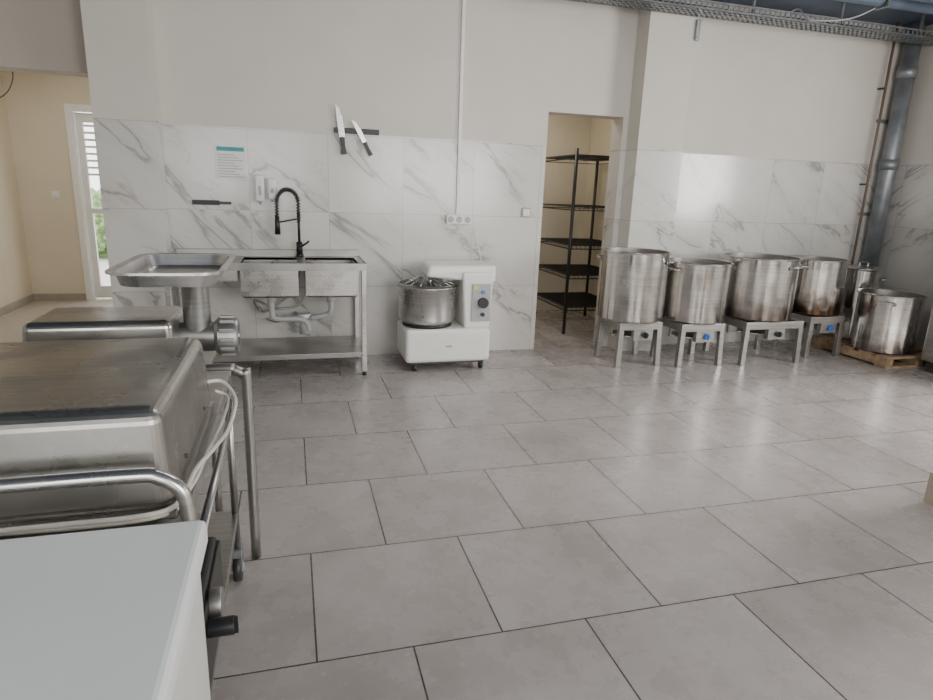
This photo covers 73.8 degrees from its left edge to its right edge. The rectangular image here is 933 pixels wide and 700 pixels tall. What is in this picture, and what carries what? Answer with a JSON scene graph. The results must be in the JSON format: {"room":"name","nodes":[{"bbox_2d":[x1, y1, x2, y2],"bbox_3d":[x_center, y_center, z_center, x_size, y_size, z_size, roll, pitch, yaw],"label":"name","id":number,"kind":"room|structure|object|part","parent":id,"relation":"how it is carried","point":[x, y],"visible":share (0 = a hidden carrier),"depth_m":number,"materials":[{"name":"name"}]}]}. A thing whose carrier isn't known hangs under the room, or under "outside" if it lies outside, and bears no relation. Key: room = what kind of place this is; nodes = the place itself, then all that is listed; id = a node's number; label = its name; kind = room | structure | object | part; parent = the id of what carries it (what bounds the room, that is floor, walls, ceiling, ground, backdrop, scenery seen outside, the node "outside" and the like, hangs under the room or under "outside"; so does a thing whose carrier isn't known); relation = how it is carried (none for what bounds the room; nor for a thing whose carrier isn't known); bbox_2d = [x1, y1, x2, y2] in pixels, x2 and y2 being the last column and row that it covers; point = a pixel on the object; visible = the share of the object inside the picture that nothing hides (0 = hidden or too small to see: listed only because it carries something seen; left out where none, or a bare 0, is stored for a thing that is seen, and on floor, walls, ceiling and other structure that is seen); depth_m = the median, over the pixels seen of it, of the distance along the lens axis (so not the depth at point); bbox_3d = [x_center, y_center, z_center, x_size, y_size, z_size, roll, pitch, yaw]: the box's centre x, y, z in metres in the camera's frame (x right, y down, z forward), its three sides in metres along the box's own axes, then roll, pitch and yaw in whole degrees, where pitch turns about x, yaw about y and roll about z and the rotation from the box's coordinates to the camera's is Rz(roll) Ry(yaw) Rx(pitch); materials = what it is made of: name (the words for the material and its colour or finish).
{"room":"commercial kitchen","nodes":[
{"label":"commercial kitchen","id":0,"kind":"room"},
{"bbox_2d":[0,71,32,307],"bbox_3d":[-4.685,-1.557,5.538,0.200,2.750,3.127,-2,15,-15],"label":"wall","id":1,"kind":"structure","parent":0,"point":[15,280],"depth_m":6.64,"materials":[{"name":"yellow paint"}]},
{"bbox_2d":[0,293,86,316],"bbox_3d":[-4.366,-0.278,5.973,0.560,0.080,2.727,-2,15,-15],"label":"baseboard","id":2,"kind":"structure","parent":1,"relation":"attached to","point":[26,300],"depth_m":7.17,"materials":[{"name":"tile"}]},
{"bbox_2d":[1,71,90,293],"bbox_3d":[-4.005,-1.961,7.196,2.020,2.750,0.200,-2,15,-15],"label":"wall","id":3,"kind":"structure","parent":0,"point":[34,101],"depth_m":6.89,"materials":[{"name":"yellow paint"}]},
{"bbox_2d":[51,191,59,197],"bbox_3d":[-4.608,-1.742,6.966,0.080,0.080,0.016,-2,15,-15],"label":"hall light switch","id":4,"kind":"object","parent":3,"relation":"attached to","point":[55,194],"visible":1,"depth_m":6.96,"materials":[{"name":"white plastic"}]},
{"bbox_2d":[63,103,95,299],"bbox_3d":[-3.945,-1.666,7.223,1.030,2.170,0.130,-2,15,-15],"label":"frame","id":5,"kind":"object","parent":3,"relation":"attached to","point":[69,109],"visible":0.48,"depth_m":7.01,"materials":[{"name":"white plastic"}]},
{"bbox_2d":[74,112,111,297],"bbox_3d":[-3.956,-1.641,7.248,0.860,2.070,0.050,-2,15,-15],"label":"door","id":6,"kind":"structure","parent":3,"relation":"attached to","point":[101,291],"depth_m":7.09,"materials":[{"name":"white plastic"}]},
{"bbox_3d":[-3.934,-2.261,7.090,0.720,0.550,0.015,-2,15,-15],"label":"blind slats","id":7,"kind":"part","parent":6,"relation":"part of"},
{"bbox_2d":[80,0,176,306],"bbox_3d":[-2.426,-1.390,4.549,0.395,3.080,0.400,-2,15,-15],"label":"wall pillar","id":8,"kind":"structure","parent":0,"point":[119,41],"depth_m":4.33,"materials":[{"name":"paint"}]},
{"bbox_2d":[0,0,905,354],"bbox_3d":[0.137,-1.506,5.357,8.990,3.080,0.200,-2,15,-15],"label":"wall","id":9,"kind":"structure","parent":0,"point":[781,125],"depth_m":5.16,"materials":[{"name":"paint"}]},
{"bbox_2d":[0,0,87,72],"bbox_3d":[-3.356,-2.375,4.012,1.605,0.970,0.012,-2,15,-15],"label":"lintel","id":10,"kind":"object","parent":9,"relation":"attached to","point":[34,34],"depth_m":4.21,"materials":[{"name":"paint"}]},
{"bbox_2d":[192,200,230,204],"bbox_3d":[-1.943,-1.125,4.742,0.280,0.035,0.029,-2,15,-15],"label":"magnetic knife strip","id":11,"kind":"object","parent":9,"relation":"attached to","point":[197,202],"visible":1,"depth_m":4.73,"materials":[{"name":"black metal"}]},
{"bbox_2d":[215,145,246,180],"bbox_3d":[-1.789,-1.419,4.720,0.215,0.255,0.005,-2,15,-15],"label":"notice","id":12,"kind":"object","parent":9,"relation":"attached to","point":[230,160],"visible":1,"depth_m":4.72,"materials":[{"name":"white paper"}]},
{"bbox_2d":[254,175,264,203],"bbox_3d":[-1.590,-1.234,4.785,0.070,0.220,0.082,-2,15,-15],"label":"soap dispenser","id":13,"kind":"object","parent":9,"relation":"attached to","point":[259,179],"visible":1,"depth_m":4.75,"materials":[{"name":"white plastic"}]},
{"bbox_2d":[267,178,276,201],"bbox_3d":[-1.504,-1.238,4.809,0.070,0.180,0.082,-2,15,-15],"label":"soap dispenser","id":14,"kind":"object","parent":9,"relation":"attached to","point":[271,182],"visible":0.88,"depth_m":4.77,"materials":[{"name":"white plastic"}]},
{"bbox_2d":[334,127,378,134],"bbox_3d":[-0.864,-1.722,4.892,0.350,0.040,0.024,-2,15,-15],"label":"magnetic knife strip","id":15,"kind":"object","parent":9,"relation":"attached to","point":[346,130],"visible":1,"depth_m":4.89,"materials":[{"name":"black metal"}]},
{"bbox_2d":[335,105,346,154],"bbox_3d":[-0.977,-1.716,4.846,0.085,0.367,0.019,-2,15,-15],"label":"knife","id":16,"kind":"object","parent":15,"relation":"attached to","point":[338,113],"visible":1,"depth_m":4.84,"materials":[{"name":"silver metal"}]},
{"bbox_3d":[-0.981,-1.778,4.828,0.072,0.238,0.003,-2,15,-15],"label":"blade","id":17,"kind":"part","parent":16,"relation":"part of","materials":[{"name":"silver metal"}]},
{"bbox_3d":[-0.967,-1.603,4.879,0.054,0.133,0.019,-2,15,-15],"label":"handle","id":18,"kind":"part","parent":16,"relation":"part of","materials":[{"name":"black plastic"}]},
{"bbox_2d":[352,120,372,155],"bbox_3d":[-0.823,-1.669,4.903,0.168,0.265,0.019,-2,15,-15],"label":"kitchen knife","id":19,"kind":"object","parent":15,"relation":"attached to","point":[356,126],"visible":1,"depth_m":4.90,"materials":[{"name":"silver metal"}]},
{"bbox_3d":[-0.845,-1.715,4.884,0.119,0.169,0.003,-2,15,-15],"label":"blade","id":20,"kind":"part","parent":19,"relation":"part of","materials":[{"name":"silver metal"}]},
{"bbox_3d":[-0.781,-1.596,4.934,0.076,0.110,0.019,-2,15,-15],"label":"handle","id":21,"kind":"part","parent":19,"relation":"part of","materials":[{"name":"black plastic"}]},
{"bbox_2d":[446,215,471,223],"bbox_3d":[-0.067,-1.108,5.279,0.220,0.075,0.034,-2,15,-15],"label":"plate","id":22,"kind":"object","parent":9,"relation":"attached to","point":[447,216],"visible":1,"depth_m":5.26,"materials":[{"name":"white plastic"}]},
{"bbox_2d":[448,216,453,222],"bbox_3d":[-0.133,-1.102,5.246,0.053,0.053,0.007,-2,15,-15],"label":"socket","id":23,"kind":"object","parent":22,"relation":"attached to","point":[450,219],"visible":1,"depth_m":5.24,"materials":[{"name":"white plastic"}]},
{"bbox_2d":[456,217,461,222],"bbox_3d":[-0.063,-1.104,5.265,0.053,0.053,0.007,-2,15,-15],"label":"socket","id":24,"kind":"object","parent":22,"relation":"attached to","point":[458,219],"visible":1,"depth_m":5.26,"materials":[{"name":"white plastic"}]},
{"bbox_2d":[464,217,470,222],"bbox_3d":[0.008,-1.107,5.285,0.053,0.053,0.007,-2,15,-15],"label":"socket","id":25,"kind":"object","parent":22,"relation":"attached to","point":[467,219],"visible":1,"depth_m":5.28,"materials":[{"name":"white plastic"}]},
{"bbox_2d":[456,0,465,213],"bbox_3d":[-0.044,-2.058,5.040,0.026,1.865,0.017,-2,15,-15],"label":"cable conduit","id":26,"kind":"object","parent":9,"relation":"attached to","point":[463,1],"visible":1,"depth_m":5.05,"materials":[{"name":"white plastic"}]},
{"bbox_2d":[521,208,530,216],"bbox_3d":[0.521,-1.201,5.431,0.080,0.080,0.019,-2,15,-15],"label":"light switch","id":27,"kind":"object","parent":9,"relation":"attached to","point":[526,212],"visible":1,"depth_m":5.42,"materials":[{"name":"white plastic"}]},
{"bbox_2d":[851,23,898,264],"bbox_3d":[4.026,-1.944,6.197,0.040,2.380,0.085,-2,15,-15],"label":"drain pipe","id":28,"kind":"object","parent":9,"relation":"attached to","point":[884,88],"visible":0.82,"depth_m":6.14,"materials":[{"name":"metal"}]},
{"bbox_2d":[859,22,925,266],"bbox_3d":[4.201,-1.839,6.214,0.260,2.580,0.198,-2,15,-15],"label":"ventilation duct","id":29,"kind":"object","parent":9,"relation":"attached to","point":[907,71],"visible":0.7,"depth_m":6.12,"materials":[{"name":"metal"}]},
{"bbox_2d":[0,298,932,699],"bbox_3d":[0.549,0.567,3.752,9.190,0.100,10.300,-2,15,-15],"label":"floor","id":30,"kind":"structure","parent":0,"point":[557,522],"depth_m":2.74,"materials":[{"name":"grey tile"}]},
{"bbox_2d":[0,520,210,699],"bbox_3d":[-0.745,0.891,0.419,0.960,0.850,1.380,-2,15,-15],"label":"chest freezer","id":31,"kind":"object","parent":30,"relation":"on","point":[108,614],"visible":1,"depth_m":0.85,"materials":[{"name":"white plastic"}]},
{"bbox_2d":[0,371,243,695],"bbox_3d":[-1.021,0.534,1.630,0.845,0.915,1.079,-2,15,-15],"label":"trolley","id":32,"kind":"object","parent":30,"relation":"on","point":[223,525],"depth_m":1.43,"materials":[{"name":"metal"}]},
{"bbox_3d":[-0.891,0.306,1.052,0.803,0.175,0.027,-2,15,-15],"label":"push rail","id":33,"kind":"part","parent":32,"relation":"part of","materials":[{"name":"silver metal"}]},
{"bbox_2d":[0,337,237,536],"bbox_3d":[-0.947,0.145,1.387,0.778,0.214,0.710,-2,15,-15],"label":"pan","id":34,"kind":"object","parent":32,"relation":"on","point":[68,406],"visible":0.88,"depth_m":1.17,"materials":[{"name":"metal"}]},
{"bbox_3d":[-0.981,0.245,1.392,0.708,0.014,0.640,-2,15,-15],"label":"plate","id":35,"kind":"part","parent":34,"relation":"part of","materials":[{"name":"silver metal"}]},
{"bbox_2d":[196,511,237,695],"bbox_3d":[-1.054,0.731,1.684,0.750,0.025,1.020,-2,15,-15],"label":"shelf","id":36,"kind":"object","parent":32,"relation":"attached to","point":[222,525],"depth_m":2.09,"materials":[{"name":"silver metal"}]},
{"bbox_3d":[-0.664,0.284,1.681,0.020,0.020,0.970,-2,15,-15],"label":"rail","id":37,"kind":"part","parent":32,"relation":"part of","materials":[{"name":"silver metal"}]},
{"bbox_3d":[-0.823,0.656,1.445,0.572,0.254,0.410,-2,15,-15],"label":"portable gas burner","id":38,"kind":"part","parent":32,"relation":"part of","materials":[{"name":"black metal"}]},
{"bbox_3d":[-0.553,0.624,1.401,0.058,0.042,0.042,-2,15,-15],"label":"knob","id":39,"kind":"part","parent":32,"relation":"part of","materials":[{"name":"black plastic"}]},
{"bbox_3d":[-0.826,0.412,2.190,0.025,0.645,0.025,-2,15,-15],"label":"post","id":40,"kind":"part","parent":32,"relation":"part of","materials":[{"name":"silver metal"}]},
{"bbox_2d":[203,351,260,559],"bbox_3d":[-1.196,0.394,2.400,0.748,0.790,0.394,-2,15,-15],"label":"stand","id":41,"kind":"object","parent":30,"relation":"on","point":[244,374],"visible":0.26,"depth_m":2.32,"materials":[{"name":"silver metal"}]},
{"bbox_2d":[22,253,240,355],"bbox_3d":[-0.982,-0.070,1.866,0.557,0.388,0.502,-2,15,-15],"label":"grinder","id":42,"kind":"object","parent":41,"relation":"on","point":[194,273],"visible":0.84,"depth_m":1.84,"materials":[{"name":"silver metal"}]},
{"bbox_2d":[105,253,234,286],"bbox_3d":[-0.861,-0.240,1.855,0.295,0.046,0.502,-2,15,-15],"label":"tray","id":43,"kind":"object","parent":42,"relation":"on","point":[148,269],"depth_m":1.87,"materials":[{"name":"silver metal"}]},
{"bbox_2d":[203,351,216,363],"bbox_3d":[-1.242,0.057,2.298,0.560,0.020,0.380,-2,15,-15],"label":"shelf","id":44,"kind":"object","parent":41,"relation":"attached to","point":[209,356],"depth_m":2.42,"materials":[{"name":"silver metal"}]},
{"bbox_3d":[-1.326,0.353,2.546,0.572,0.786,0.031,-2,15,-15],"label":"frame","id":45,"kind":"part","parent":41,"relation":"part of","materials":[{"name":"silver metal"}]},
{"bbox_2d":[165,248,366,374],"bbox_3d":[-1.494,-0.293,4.783,1.380,0.905,0.604,-2,15,-15],"label":"table","id":46,"kind":"object","parent":30,"relation":"on","point":[271,274],"visible":0.84,"depth_m":4.69,"materials":[{"name":"metal"}]},
{"bbox_3d":[-2.066,-0.181,4.351,0.040,0.805,0.040,-2,15,-15],"label":"leg","id":47,"kind":"part","parent":46,"relation":"part of","materials":[{"name":"silver metal"}]},
{"bbox_3d":[-2.206,-0.312,4.839,0.040,0.805,0.040,-2,15,-15],"label":"leg","id":48,"kind":"part","parent":46,"relation":"part of","materials":[{"name":"silver metal"}]},
{"bbox_3d":[-1.479,-0.601,4.689,1.340,0.080,0.543,-2,15,-15],"label":"rail","id":49,"kind":"part","parent":46,"relation":"part of","materials":[{"name":"silver metal"}]},
{"bbox_2d":[176,248,358,255],"bbox_3d":[-1.551,-0.749,4.931,1.380,0.100,0.020,-2,15,-15],"label":"backsplash","id":50,"kind":"structure","parent":46,"relation":"attached to","point":[237,252],"depth_m":4.91,"materials":[{"name":"silver metal"}]},
{"bbox_3d":[-1.473,-0.555,4.672,0.398,0.239,0.398,-2,15,-15],"label":"bowl","id":51,"kind":"part","parent":46,"relation":"part of","materials":[{"name":"silver metal"}]},
{"bbox_2d":[213,336,361,362],"bbox_3d":[-1.502,-0.012,4.845,1.360,0.040,0.555,-2,15,-15],"label":"shelf","id":52,"kind":"object","parent":46,"relation":"attached to","point":[288,348],"depth_m":4.78,"materials":[{"name":"silver metal"}]},
{"bbox_2d":[274,187,309,256],"bbox_3d":[-1.363,-0.996,4.840,0.262,0.533,0.078,-4,16,-23],"label":"kitchen faucet","id":53,"kind":"object","parent":46,"relation":"on","point":[299,245],"visible":1,"depth_m":4.81,"materials":[{"name":"black metal"}]},
{"bbox_3d":[-1.044,-0.570,4.791,0.388,0.239,0.398,-2,15,-15],"label":"bowl","id":54,"kind":"part","parent":46,"relation":"part of","materials":[{"name":"silver metal"}]},
{"bbox_3d":[-0.915,-0.358,5.196,0.040,0.805,0.040,-2,15,-15],"label":"leg","id":55,"kind":"part","parent":46,"relation":"part of","materials":[{"name":"silver metal"}]},
{"bbox_3d":[-0.775,-0.226,4.707,0.040,0.805,0.040,-2,15,-15],"label":"leg","id":56,"kind":"part","parent":46,"relation":"part of","materials":[{"name":"silver metal"}]},
{"bbox_2d":[397,228,495,370],"bbox_3d":[-0.171,-0.429,5.104,0.820,1.101,0.589,-2,15,-15],"label":"mixer","id":57,"kind":"object","parent":30,"relation":"on","point":[443,321],"visible":1,"depth_m":4.91,"materials":[{"name":"white metal"}]},
{"bbox_2d":[397,280,457,325],"bbox_3d":[-0.318,-0.384,5.021,0.490,0.295,0.490,-2,15,-15],"label":"bowl","id":58,"kind":"object","parent":57,"relation":"on","point":[425,304],"depth_m":4.84,"materials":[{"name":"silver metal"}]},
{"bbox_3d":[0.116,-0.378,4.947,0.155,0.300,0.012,-2,15,-15],"label":"control panel","id":59,"kind":"part","parent":57,"relation":"part of","materials":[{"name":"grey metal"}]},
{"bbox_2d":[478,298,488,308],"bbox_3d":[0.133,-0.373,4.933,0.084,0.084,0.030,-2,15,-15],"label":"knob","id":60,"kind":"object","parent":57,"relation":"attached to","point":[483,303],"depth_m":4.92,"materials":[{"name":"plastic"}]},
{"bbox_2d":[537,148,608,333],"bbox_3d":[1.246,-1.182,6.736,0.713,1.840,0.933,-2,15,-15],"label":"wire shelving rack","id":61,"kind":"object","parent":30,"relation":"on","point":[566,299],"visible":0.69,"depth_m":6.65,"materials":[{"name":"black metal"}]},
{"bbox_3d":[1.223,-0.545,6.900,0.689,0.045,0.909,-2,15,-15],"label":"shelf","id":62,"kind":"part","parent":61,"relation":"part of","materials":[{"name":"black metal"}]},
{"bbox_3d":[1.235,-0.865,6.817,0.689,0.045,0.909,-2,15,-15],"label":"shelf","id":63,"kind":"part","parent":61,"relation":"part of","materials":[{"name":"black metal"}]},
{"bbox_3d":[1.038,-1.058,6.226,0.033,1.840,0.033,-2,15,-15],"label":"post","id":64,"kind":"part","parent":61,"relation":"part of","materials":[{"name":"black metal"}]},
{"bbox_3d":[1.245,-1.155,6.742,0.689,0.045,0.909,-2,15,-15],"label":"shelf","id":65,"kind":"part","parent":61,"relation":"part of","materials":[{"name":"black metal"}]},
{"bbox_3d":[1.258,-1.523,6.647,0.689,0.045,0.909,-2,15,-15],"label":"shelf","id":66,"kind":"part","parent":61,"relation":"part of","materials":[{"name":"black metal"}]},
{"bbox_3d":[1.276,-1.997,6.525,0.689,0.045,0.909,-2,15,-15],"label":"shelf","id":67,"kind":"part","parent":61,"relation":"part of","materials":[{"name":"black metal"}]},
{"bbox_3d":[1.454,-1.306,7.245,0.033,1.840,0.033,-2,15,-15],"label":"post","id":68,"kind":"part","parent":61,"relation":"part of","materials":[{"name":"black metal"}]},
{"bbox_2d":[594,317,662,367],"bbox_3d":[1.421,-0.092,5.445,0.423,0.389,0.429,-2,15,-15],"label":"stand","id":69,"kind":"object","parent":30,"relation":"on","point":[636,332],"visible":0.8,"depth_m":5.29,"materials":[{"name":"silver metal"}]},
{"bbox_3d":[1.194,-0.123,5.572,0.056,0.370,0.056,-2,15,-15],"label":"leg","id":70,"kind":"part","parent":69,"relation":"part of","materials":[{"name":"silver metal"}]},
{"bbox_3d":[1.288,-0.035,5.245,0.056,0.370,0.056,-2,15,-15],"label":"leg","id":71,"kind":"part","parent":69,"relation":"part of","materials":[{"name":"silver metal"}]},
{"bbox_3d":[1.423,-0.247,5.416,0.403,0.064,0.388,-2,15,-15],"label":"frame","id":72,"kind":"part","parent":69,"relation":"part of","materials":[{"name":"silver metal"}]},
{"bbox_3d":[1.548,-0.136,5.670,0.056,0.370,0.056,-2,15,-15],"label":"leg","id":73,"kind":"part","parent":69,"relation":"part of","materials":[{"name":"silver metal"}]},
{"bbox_2d":[597,247,675,323],"bbox_3d":[1.428,-0.565,5.332,0.578,0.581,0.578,-2,15,-15],"label":"stock pot","id":74,"kind":"object","parent":69,"relation":"on","point":[633,282],"visible":1,"depth_m":5.12,"materials":[{"name":"metal"}]},
{"bbox_3d":[1.641,-0.048,5.343,0.056,0.370,0.056,-2,15,-15],"label":"leg","id":75,"kind":"part","parent":69,"relation":"part of","materials":[{"name":"silver metal"}]},
{"bbox_2d":[649,319,724,367],"bbox_3d":[1.970,-0.090,5.533,0.448,0.379,0.459,-2,15,-15],"label":"stand","id":76,"kind":"object","parent":30,"relation":"on","point":[694,333],"visible":0.78,"depth_m":5.35,"materials":[{"name":"silver metal"}]},
{"bbox_3d":[1.727,-0.124,5.671,0.056,0.360,0.056,-2,15,-15],"label":"leg","id":77,"kind":"part","parent":76,"relation":"part of","materials":[{"name":"silver metal"}]},
{"bbox_3d":[1.829,-0.029,5.315,0.056,0.360,0.056,-2,15,-15],"label":"leg","id":78,"kind":"part","parent":76,"relation":"part of","materials":[{"name":"silver metal"}]},
{"bbox_3d":[2.105,-0.138,5.775,0.056,0.360,0.056,-2,15,-15],"label":"leg","id":79,"kind":"part","parent":76,"relation":"part of","materials":[{"name":"silver metal"}]},
{"bbox_3d":[1.972,-0.240,5.505,0.428,0.064,0.418,-2,15,-15],"label":"frame","id":80,"kind":"part","parent":76,"relation":"part of","materials":[{"name":"silver metal"}]},
{"bbox_2d":[663,257,733,324],"bbox_3d":[1.998,-0.528,5.451,0.578,0.511,0.578,6,15,14],"label":"stock pot","id":81,"kind":"object","parent":76,"relation":"on","point":[696,288],"visible":0.84,"depth_m":5.23,"materials":[{"name":"metal"}]},
{"bbox_3d":[2.207,-0.042,5.420,0.056,0.360,0.056,-2,15,-15],"label":"leg","id":82,"kind":"part","parent":76,"relation":"part of","materials":[{"name":"silver metal"}]},
{"bbox_2d":[702,316,803,365],"bbox_3d":[2.647,-0.125,5.744,0.628,0.389,0.569,-2,15,-15],"label":"stand","id":83,"kind":"object","parent":30,"relation":"on","point":[770,330],"visible":0.73,"depth_m":5.51,"materials":[{"name":"silver metal"}]},
{"bbox_3d":[2.303,-0.170,5.909,0.056,0.370,0.056,-2,15,-15],"label":"leg","id":84,"kind":"part","parent":83,"relation":"part of","materials":[{"name":"silver metal"}]},
{"bbox_3d":[2.434,-0.047,5.451,0.056,0.370,0.056,-2,15,-15],"label":"leg","id":85,"kind":"part","parent":83,"relation":"part of","materials":[{"name":"silver metal"}]},
{"bbox_3d":[2.854,-0.190,6.061,0.056,0.370,0.056,-2,15,-15],"label":"leg","id":86,"kind":"part","parent":83,"relation":"part of","materials":[{"name":"silver metal"}]},
{"bbox_2d":[722,252,802,321],"bbox_3d":[2.639,-0.583,5.641,0.658,0.546,0.658,2,14,-1],"label":"stock pot","id":87,"kind":"object","parent":83,"relation":"on","point":[762,286],"visible":0.9,"depth_m":5.39,"materials":[{"name":"metal"}]},
{"bbox_3d":[2.650,-0.280,5.714,0.608,0.064,0.528,-2,15,-15],"label":"frame","id":88,"kind":"part","parent":83,"relation":"part of","materials":[{"name":"silver metal"}]},
{"bbox_3d":[2.985,-0.066,5.603,0.056,0.370,0.056,-2,15,-15],"label":"leg","id":89,"kind":"part","parent":83,"relation":"part of","materials":[{"name":"silver metal"}]},
{"bbox_2d":[771,313,844,356],"bbox_3d":[3.323,-0.176,6.036,0.408,0.389,0.459,-2,15,-15],"label":"stand","id":90,"kind":"object","parent":30,"relation":"on","point":[832,324],"visible":0.7,"depth_m":5.84,"materials":[{"name":"silver metal"}]},
{"bbox_3d":[3.099,-0.211,6.179,0.056,0.370,0.056,-2,15,-15],"label":"leg","id":91,"kind":"part","parent":90,"relation":"part of","materials":[{"name":"silver metal"}]},
{"bbox_3d":[3.438,-0.223,6.273,0.056,0.370,0.056,-2,15,-15],"label":"leg","id":92,"kind":"part","parent":90,"relation":"part of","materials":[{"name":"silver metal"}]},
{"bbox_3d":[3.201,-0.116,5.824,0.056,0.370,0.056,-2,15,-15],"label":"leg","id":93,"kind":"part","parent":90,"relation":"part of","materials":[{"name":"silver metal"}]},
{"bbox_3d":[3.325,-0.331,6.006,0.388,0.064,0.418,-2,15,-15],"label":"frame","id":94,"kind":"part","parent":90,"relation":"part of","materials":[{"name":"silver metal"}]},
{"bbox_2d":[789,255,850,316],"bbox_3d":[3.320,-0.623,5.953,0.548,0.516,0.548,6,15,14],"label":"stock pot","id":95,"kind":"object","parent":90,"relation":"on","point":[821,280],"visible":0.75,"depth_m":5.74,"materials":[{"name":"metal"}]},
{"bbox_3d":[3.540,-0.128,5.917,0.056,0.370,0.056,-2,15,-15],"label":"leg","id":96,"kind":"part","parent":90,"relation":"part of","materials":[{"name":"silver metal"}]},
{"bbox_2d":[811,335,926,368],"bbox_3d":[3.990,0.001,6.011,0.780,0.105,0.840,-2,15,-15],"label":"wooden pallet","id":97,"kind":"object","parent":30,"relation":"on","point":[884,361],"visible":0.63,"depth_m":5.70,"materials":[{"name":"brown wood"}]},
{"bbox_2d":[831,261,887,339],"bbox_3d":[3.891,-0.500,6.192,0.383,0.766,0.365,-2,15,-15],"label":"stock pot","id":98,"kind":"object","parent":97,"relation":"on","point":[859,276],"visible":0.59,"depth_m":6.06,"materials":[{"name":"metal"}]},
{"bbox_3d":[3.902,-0.817,6.111,0.362,0.024,0.362,-2,15,-15],"label":"lid","id":99,"kind":"part","parent":98,"relation":"part of","materials":[{"name":"silver metal"}]},
{"bbox_2d":[849,288,928,355],"bbox_3d":[3.901,-0.270,5.774,0.566,0.530,0.552,-2,15,-15],"label":"stock pot","id":100,"kind":"object","parent":97,"relation":"on","point":[885,321],"visible":1,"depth_m":5.59,"materials":[{"name":"metal"}]},
{"bbox_2d":[921,307,932,373],"bbox_3d":[4.394,-0.370,5.017,0.586,1.350,0.880,-2,15,-15],"label":"cabinet","id":101,"kind":"object","parent":30,"relation":"on","point":[927,353],"visible":1,"depth_m":5.42,"materials":[{"name":"metal"}]},
{"bbox_2d":[536,115,590,309],"bbox_3d":[0.630,-1.790,7.385,1.600,2.650,0.200,-2,15,-15],"label":"wall","id":102,"kind":"structure","parent":0,"point":[565,134],"depth_m":7.42,"materials":[{"name":"yellow paint"}]},
{"bbox_2d":[576,118,612,317],"bbox_3d":[1.714,-1.617,6.867,0.200,2.650,1.827,-2,15,-15],"label":"wall","id":103,"kind":"structure","parent":0,"point":[601,129],"depth_m":7.24,"materials":[{"name":"yellow paint"}]},
{"bbox_2d":[607,0,699,350],"bbox_3d":[1.654,-1.508,5.576,0.450,3.080,0.200,-2,15,-15],"label":"wall pillar","id":104,"kind":"structure","parent":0,"point":[665,43],"depth_m":5.38,"materials":[{"name":"paint"}]},
{"bbox_2d":[694,19,700,40],"bbox_3d":[1.935,-2.695,5.251,0.040,0.160,0.080,-2,15,-15],"label":"junction box","id":105,"kind":"object","parent":104,"relation":"attached to","point":[698,22],"visible":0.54,"depth_m":5.22,"materials":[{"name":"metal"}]},
{"bbox_2d":[709,0,932,26],"bbox_3d":[1.076,-2.119,1.501,9.190,0.100,7.573,-2,15,-15],"label":"ceiling","id":106,"kind":"structure","parent":0,"point":[830,8],"depth_m":5.54,"materials":[{"name":"metal"}]},
{"bbox_2d":[567,0,932,45],"bbox_3d":[2.394,-2.800,5.004,4.200,0.241,0.486,-2,15,-15],"label":"cable tray","id":107,"kind":"object","parent":106,"relation":"hanging from","point":[824,26],"visible":0.98,"depth_m":5.15,"materials":[{"name":"metal"}]},
{"bbox_2d":[835,0,932,13],"bbox_3d":[2.949,-2.802,4.875,3.200,0.135,0.120,-2,15,-15],"label":"ceiling pipe","id":108,"kind":"object","parent":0,"point":[907,5],"depth_m":5.00,"materials":[{"name":"grey metal"}]},
{"bbox_2d":[877,24,932,346],"bbox_3d":[5.351,-0.733,3.095,0.200,3.080,7.173,-2,15,-15],"label":"wall","id":109,"kind":"structure","parent":0,"point":[906,253],"depth_m":6.08,"materials":[{"name":"paint"}]},
{"bbox_2d":[912,0,932,3],"bbox_3d":[2.915,-2.625,4.268,3.200,0.174,0.640,-2,15,-15],"label":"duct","id":110,"kind":"object","parent":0,"point":[926,1],"depth_m":4.71,"materials":[{"name":"grey metal"}]},
{"bbox_3d":[-3.641,-2.997,5.557,2.320,0.100,2.927,-2,15,-15],"label":"ceiling","id":111,"kind":"structure","parent":0,"visible":0},
{"bbox_2d":[0,72,13,97],"bbox_3d":[-3.329,-2.215,4.421,0.127,0.824,0.008,-2,15,-15],"label":"hanging wire","id":112,"kind":"object","parent":111,"relation":"hanging from","point":[12,72],"visible":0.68,"depth_m":4.51,"materials":[{"name":"metal"}]},
{"bbox_3d":[2.603,-0.667,2.455,0.400,3.080,0.610,-2,15,-15],"label":"wall partition","id":113,"kind":"structure","parent":0,"visible":0},
{"bbox_2d":[923,472,932,506],"bbox_3d":[2.544,0.745,2.823,0.412,0.160,0.620,-2,15,-15],"label":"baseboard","id":114,"kind":"structure","parent":113,"relation":"attached to","point":[928,498],"depth_m":3.04,"materials":[{"name":"beige wood"}]},
{"label":"outside","id":115,"kind":"structure","parent":0,"visible":0},
{"bbox_2d":[99,257,110,284],"bbox_3d":[-5.139,-1.498,11.025,8.000,0.100,7.300,-2,15,-15],"label":"ground","id":116,"kind":"structure","parent":115,"point":[103,262],"depth_m":9.79,"materials":[{"name":"white concrete"}]},
{"bbox_2d":[91,188,107,257],"bbox_3d":[-6.097,-2.348,11.395,3.093,1.601,1.490,0,15,-6],"label":"bush","id":117,"kind":"object","parent":116,"relation":"on","point":[96,195],"visible":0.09,"depth_m":10.84,"materials":[{"name":"green plant"}]}
]}

